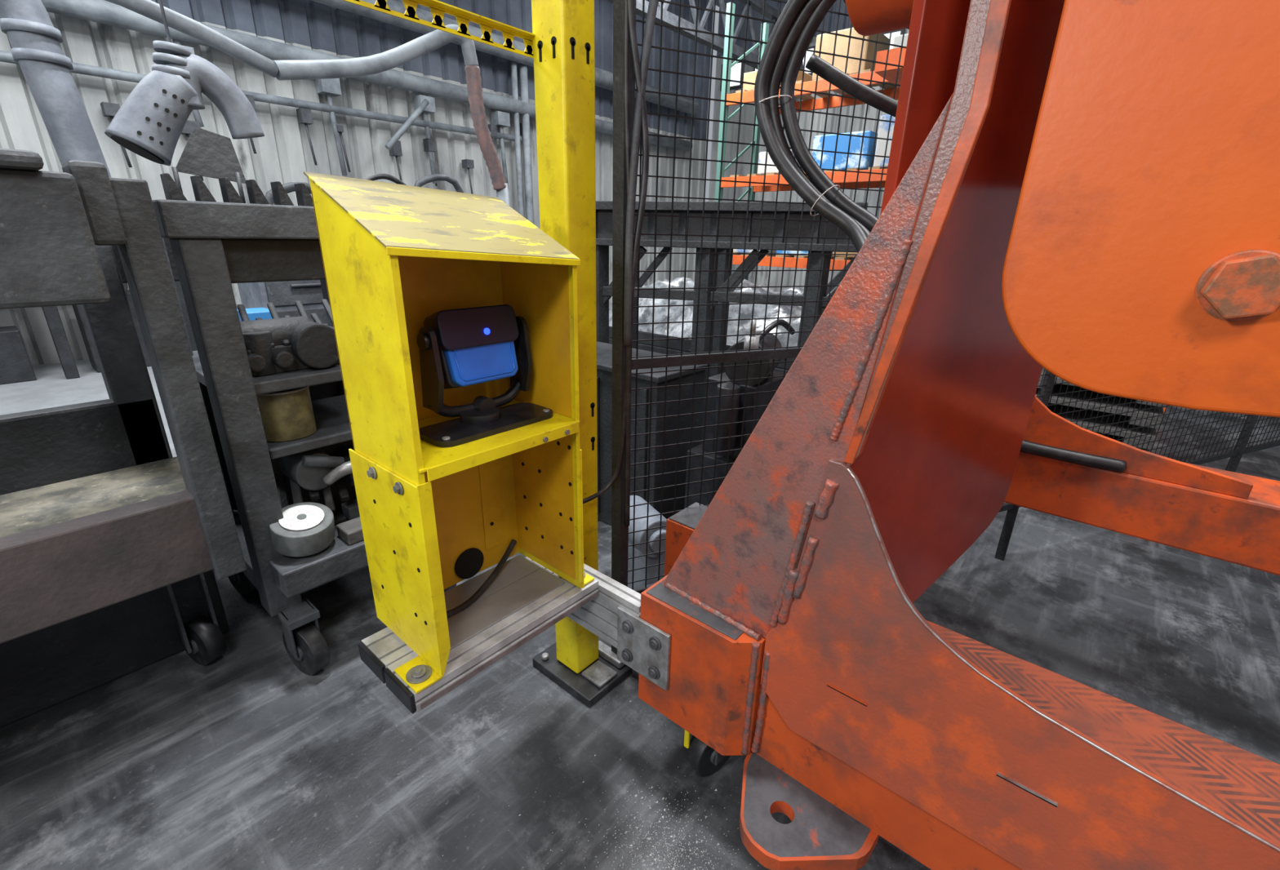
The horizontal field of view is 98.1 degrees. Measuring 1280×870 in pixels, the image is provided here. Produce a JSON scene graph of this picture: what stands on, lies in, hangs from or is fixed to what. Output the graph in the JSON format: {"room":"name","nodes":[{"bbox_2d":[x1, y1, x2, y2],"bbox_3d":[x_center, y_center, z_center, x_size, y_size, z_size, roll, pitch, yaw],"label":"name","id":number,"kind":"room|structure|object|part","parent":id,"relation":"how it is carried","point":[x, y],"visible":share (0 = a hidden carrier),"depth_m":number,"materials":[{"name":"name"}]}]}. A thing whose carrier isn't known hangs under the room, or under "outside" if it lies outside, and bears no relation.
{"room":"factory workshop","nodes":[
{"label":"factory workshop","id":0,"kind":"room"},
{"bbox_2d":[0,0,699,224],"bbox_3d":[-4.674,-3.529,7.202,0.399,4.549,18.002,17,25,37],"label":"wall","id":1,"kind":"structure","parent":0,"point":[102,11],"depth_m":7.96,"materials":[{"name":"metal"}]},
{"bbox_2d":[0,0,713,364],"bbox_3d":[-5.158,-4.728,6.592,0.060,7.200,21.085,17,25,37],"label":"wall","id":2,"kind":"structure","parent":0,"point":[283,154],"depth_m":7.79,"materials":[{"name":"white metal"}]},
{"bbox_2d":[0,302,1279,869],"bbox_3d":[0.729,0.078,4.238,16.000,0.001,23.000,17,25,37],"label":"floor","id":3,"kind":"structure","parent":0,"point":[244,759],"depth_m":1.76,"materials":[{"name":"concrete"}]},
{"bbox_2d":[0,281,197,384],"bbox_3d":[-7.378,-1.056,3.955,0.700,2.000,6.600,17,25,37],"label":"workbench","id":4,"kind":"object","parent":3,"relation":"on","point":[15,366],"visible":0.13,"depth_m":5.52,"materials":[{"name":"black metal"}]},
{"bbox_2d":[0,147,246,728],"bbox_3d":[-2.519,0.348,0.898,1.250,1.635,2.840,17,25,37],"label":"workbench","id":5,"kind":"object","parent":3,"relation":"on","point":[113,544],"visible":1,"depth_m":1.56,"materials":[{"name":"black metal"}]},
{"bbox_2d":[237,307,271,321],"bbox_3d":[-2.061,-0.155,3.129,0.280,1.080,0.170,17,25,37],"label":"plastic bin","id":6,"kind":"object","parent":3,"relation":"on","point":[253,313],"visible":0.03,"depth_m":2.91,"materials":[{"name":"plastic"}]},
{"bbox_2d":[235,182,311,309],"bbox_3d":[-3.120,-1.397,5.327,0.940,1.880,1.320,17,25,37],"label":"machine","id":7,"kind":"object","parent":3,"relation":"on","point":[288,187],"visible":0.09,"depth_m":4.89,"materials":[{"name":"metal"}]},
{"bbox_2d":[237,280,328,325],"bbox_3d":[-2.123,-0.466,3.574,0.460,1.360,0.560,17,25,37],"label":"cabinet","id":8,"kind":"object","parent":3,"relation":"on","point":[284,295],"visible":0.09,"depth_m":3.24,"materials":[{"name":"metal"}]},
{"bbox_2d":[111,126,456,675],"bbox_3d":[-1.296,-0.130,2.104,0.938,1.760,0.800,17,25,37],"label":"cart","id":9,"kind":"object","parent":3,"relation":"on","point":[211,246],"visible":0.52,"depth_m":1.77,"materials":[{"name":"black metal"}]},
{"bbox_3d":[-1.246,-0.777,1.603,0.016,0.200,0.176,17,25,37],"label":"hanging plate","id":10,"kind":"part","parent":9,"relation":"part of","materials":[{"name":"metal"}]},
{"bbox_3d":[-1.307,-0.162,2.134,0.750,1.320,0.715,17,25,37],"label":"frame","id":11,"kind":"part","parent":9,"relation":"part of","materials":[{"name":"metal"}]},
{"bbox_2d":[256,386,316,441],"bbox_3d":[-1.231,-0.085,1.921,0.178,0.171,0.178,17,25,37],"label":"paint can","id":12,"kind":"object","parent":9,"relation":"on","point":[286,415],"visible":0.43,"depth_m":1.86,"materials":[{"name":"metal"}]},
{"bbox_2d":[269,502,335,557],"bbox_3d":[-1.151,0.320,1.897,0.201,0.131,0.188,17,25,37],"label":"tape roll","id":13,"kind":"object","parent":9,"relation":"on","point":[305,529],"visible":0.92,"depth_m":1.85,"materials":[{"name":"grey plastic"}]},
{"bbox_2d":[266,394,368,598],"bbox_3d":[-1.203,0.172,2.137,0.660,0.455,0.580,17,25,37],"label":"shelf","id":14,"kind":"object","parent":9,"relation":"attached to","point":[316,468],"depth_m":1.96,"materials":[{"name":"metal"}]},
{"bbox_2d":[336,516,364,545],"bbox_3d":[-1.002,0.335,2.025,0.100,0.048,0.160,17,25,37],"label":"wood block","id":15,"kind":"object","parent":9,"relation":"on","point":[351,531],"visible":0.49,"depth_m":1.97,"materials":[{"name":"grey wood"}]},
{"bbox_2d":[105,0,509,205],"bbox_3d":[-3.022,-1.204,2.881,1.484,3.187,6.801,17,25,37],"label":"exhaust pipe","id":16,"kind":"object","parent":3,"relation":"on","point":[399,55],"visible":0.7,"depth_m":4.29,"materials":[{"name":"grey metal"}]},
{"bbox_2d":[413,173,463,192],"bbox_3d":[-2.445,-2.137,7.037,0.940,2.133,1.620,17,25,37],"label":"pipe","id":17,"kind":"object","parent":3,"relation":"on","point":[424,180],"visible":0.14,"depth_m":6.59,"materials":[{"name":"metal"}]},
{"bbox_2d":[531,0,632,707],"bbox_3d":[-0.177,-0.742,1.452,0.300,3.400,0.220,17,25,37],"label":"post","id":18,"kind":"object","parent":3,"relation":"on","point":[588,668],"visible":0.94,"depth_m":1.46,"materials":[{"name":"metal"}]},
{"bbox_2d":[342,0,535,58],"bbox_3d":[-1.095,-0.649,0.458,0.024,0.045,2.576,17,25,37],"label":"beam","id":19,"kind":"structure","parent":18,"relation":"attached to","point":[437,8],"depth_m":1.23,"materials":[{"name":"metal"}]},
{"bbox_3d":[-0.210,0.826,2.018,0.300,0.066,0.220,17,25,37],"label":"foot plate","id":20,"kind":"part","parent":18,"relation":"part of","materials":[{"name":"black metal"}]},
{"bbox_2d":[627,495,666,588],"bbox_3d":[0.018,0.506,2.403,0.203,0.415,0.308,-12,24,-33],"label":"drum","id":21,"kind":"object","parent":3,"relation":"on","point":[641,511],"visible":0.52,"depth_m":2.31,"materials":[{"name":"metal"}]},
{"bbox_2d":[596,341,711,525],"bbox_3d":[-0.159,-0.014,3.132,0.990,0.890,0.440,17,25,37],"label":"bin","id":22,"kind":"object","parent":3,"relation":"on","point":[604,350],"visible":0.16,"depth_m":2.78,"materials":[{"name":"metal"}]},
{"bbox_2d":[442,701,890,869],"bbox_3d":[0.145,1.080,1.425,0.992,0.004,1.496,17,25,37],"label":"debris","id":23,"kind":"object","parent":3,"relation":"on","point":[663,816],"visible":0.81,"depth_m":1.46,"materials":[{"name":"grey"}]},
{"bbox_2d":[608,276,831,373],"bbox_3d":[1.047,-1.058,5.719,2.750,1.142,1.900,17,25,37],"label":"load","id":24,"kind":"object","parent":3,"relation":"on","point":[660,313],"visible":0.23,"depth_m":5.14,"materials":[{"name":"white plastic wrap"}]},
{"bbox_2d":[595,200,867,444],"bbox_3d":[0.471,-0.689,3.865,1.980,1.685,0.860,7,21,15],"label":"metal frame","id":25,"kind":"object","parent":3,"relation":"on","point":[603,208],"visible":0.57,"depth_m":3.32,"materials":[{"name":"grey metal"}]},
{"bbox_2d":[684,319,795,508],"bbox_3d":[0.484,0.021,2.632,0.350,1.190,0.500,17,25,37],"label":"storage bin","id":26,"kind":"object","parent":3,"relation":"on","point":[713,389],"visible":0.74,"depth_m":2.42,"materials":[{"name":"black metal"}]},
{"bbox_2d":[714,2,908,279],"bbox_3d":[4.583,-3.142,6.605,8.020,4.600,1.100,17,25,37],"label":"rack","id":27,"kind":"object","parent":3,"relation":"on","point":[828,40],"visible":0.16,"depth_m":7.71,"materials":[{"name":"teal"}]},
{"bbox_2d":[582,0,1279,654],"bbox_3d":[2.264,-0.980,2.402,5.408,3.300,0.124,-7,22,-22],"label":"wire mesh fence","id":28,"kind":"object","parent":3,"relation":"on","point":[630,125],"visible":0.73,"depth_m":1.68,"materials":[{"name":"black metal"}]},
{"bbox_2d":[638,0,1279,869],"bbox_3d":[1.600,-0.052,0.828,3.400,2.600,1.703,17,25,37],"label":"industrial positioner","id":29,"kind":"object","parent":3,"relation":"on","point":[1086,193],"visible":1,"depth_m":1.02,"materials":[{"name":"paint"}]},
{"bbox_2d":[358,555,671,713],"bbox_3d":[-0.285,0.568,1.404,0.518,0.225,0.603,17,25,37],"label":"frame","id":30,"kind":"object","parent":29,"relation":"attached to","point":[526,598],"visible":0.77,"depth_m":1.44,"materials":[{"name":"silver metal"}]},
{"bbox_2d":[303,171,594,693],"bbox_3d":[-0.385,-0.032,1.260,0.301,1.004,0.536,17,25,37],"label":"enclosure","id":31,"kind":"object","parent":30,"relation":"on","point":[433,517],"visible":0.98,"depth_m":1.20,"materials":[{"name":"paint"}]},
{"bbox_3d":[-0.484,-0.052,1.345,0.008,0.964,0.416,17,25,37],"label":"panel","id":32,"kind":"part","parent":31,"relation":"part of","materials":[{"name":"yellow paint"}]},
{"bbox_3d":[-0.375,-0.427,1.118,0.284,0.164,0.428,17,25,37],"label":"lid","id":33,"kind":"part","parent":31,"relation":"part of","materials":[{"name":"yellow paint"}]},
{"bbox_3d":[-0.394,0.224,1.355,0.294,0.458,0.536,17,25,37],"label":"panel","id":34,"kind":"part","parent":31,"relation":"part of","materials":[{"name":"yellow paint"}]},
{"bbox_2d":[417,304,552,447],"bbox_3d":[-0.360,-0.151,1.248,0.162,0.263,0.310,17,25,37],"label":"sensor","id":35,"kind":"object","parent":31,"relation":"on","point":[459,348],"visible":1,"depth_m":1.23,"materials":[{"name":"black plastic"}]},
{"bbox_2d":[417,400,579,481],"bbox_3d":[-0.379,-0.004,1.266,0.278,0.026,0.408,17,25,37],"label":"shelf","id":36,"kind":"object","parent":31,"relation":"attached to","point":[438,462],"depth_m":1.19,"materials":[{"name":"yellow metal"}]},
{"bbox_3d":[-0.415,0.433,1.447,0.203,0.004,0.406,17,25,37],"label":"plate","id":37,"kind":"part","parent":30,"relation":"part of","materials":[{"name":"metal"}]},
{"bbox_3d":[-0.141,0.486,1.632,0.400,0.180,0.047,17,25,37],"label":"cross rail","id":38,"kind":"part","parent":30,"relation":"part of","materials":[{"name":"metal"}]},
{"bbox_3d":[0.007,0.571,1.488,0.177,0.175,0.010,17,25,37],"label":"joining plate","id":39,"kind":"part","parent":30,"relation":"part of","materials":[{"name":"metal"}]},
{"bbox_2d":[754,0,897,253],"bbox_3d":[0.645,-0.947,1.404,0.535,1.080,0.481,-13,24,-34],"label":"bundle","id":40,"kind":"object","parent":29,"relation":"attached to","point":[788,42],"visible":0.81,"depth_m":1.43,"materials":[{"name":"black rubber"}]},
{"bbox_3d":[0.383,-0.503,1.090,0.548,1.980,0.312,17,25,37],"label":"tower plate","id":41,"kind":"part","parent":29,"relation":"part of","materials":[{"name":"orange paint"}]},
{"bbox_3d":[0.495,-1.075,0.854,0.268,0.740,0.220,17,25,37],"label":"motor","id":42,"kind":"part","parent":29,"relation":"part of","materials":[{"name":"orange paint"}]},
{"bbox_3d":[0.955,-0.584,0.351,1.052,1.302,0.035,17,25,37],"label":"rounded bracket plate","id":43,"kind":"part","parent":29,"relation":"part of","materials":[{"name":"orange paint"}]},
{"bbox_2d":[874,47,1166,412],"bbox_3d":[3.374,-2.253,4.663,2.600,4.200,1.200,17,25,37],"label":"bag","id":44,"kind":"object","parent":3,"relation":"on","point":[894,54],"visible":0.02,"depth_m":4.70,"materials":[{"name":"orange plastic"}]},
{"bbox_2d":[1035,367,1166,450],"bbox_3d":[3.116,-0.392,4.281,1.350,0.950,1.200,17,25,37],"label":"pallet stack","id":45,"kind":"object","parent":3,"relation":"on","point":[1057,387],"visible":0.09,"depth_m":3.70,"materials":[{"name":"grey wood"}]},
{"bbox_2d":[713,0,719,6],"bbox_3d":[0.870,-6.503,1.858,16.000,0.600,23.000,17,25,37],"label":"ceiling","id":46,"kind":"structure","parent":0,"point":[717,1],"depth_m":14.44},
{"bbox_2d":[0,0,111,177],"bbox_3d":[-2.588,-3.245,0.445,0.142,5.605,2.034,17,25,37],"label":"duct","id":47,"kind":"object","parent":46,"relation":"hanging from","point":[34,40],"visible":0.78,"depth_m":1.89,"materials":[{"name":"galvanized steel"}]},
{"bbox_2d":[104,0,264,165],"bbox_3d":[-1.267,-3.380,0.728,0.143,5.490,0.385,17,25,37],"label":"perforated nozzle","id":48,"kind":"object","parent":46,"relation":"hanging from","point":[151,121],"visible":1,"depth_m":1.55,"materials":[{"name":"galvanized steel"}]},
{"bbox_2d":[605,0,909,69],"bbox_3d":[-2.096,-5.188,3.603,3.160,1.020,21.051,17,25,37],"label":"chords","id":49,"kind":"object","parent":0,"point":[771,13],"visible":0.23,"depth_m":9.59,"materials":[{"name":"metal"}]},
{"bbox_2d":[708,0,908,292],"bbox_3d":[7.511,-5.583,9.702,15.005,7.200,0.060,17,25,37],"label":"rack","id":50,"kind":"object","parent":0,"point":[830,19],"depth_m":13.16,"materials":[{"name":"orange metal"}]},
{"bbox_2d":[720,28,903,90],"bbox_3d":[4.942,-7.784,11.150,7.800,0.550,0.080,17,25,37],"label":"window","id":51,"kind":"structure","parent":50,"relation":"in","point":[736,70],"depth_m":13.12,"materials":[{"name":"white glass"}]}
]}

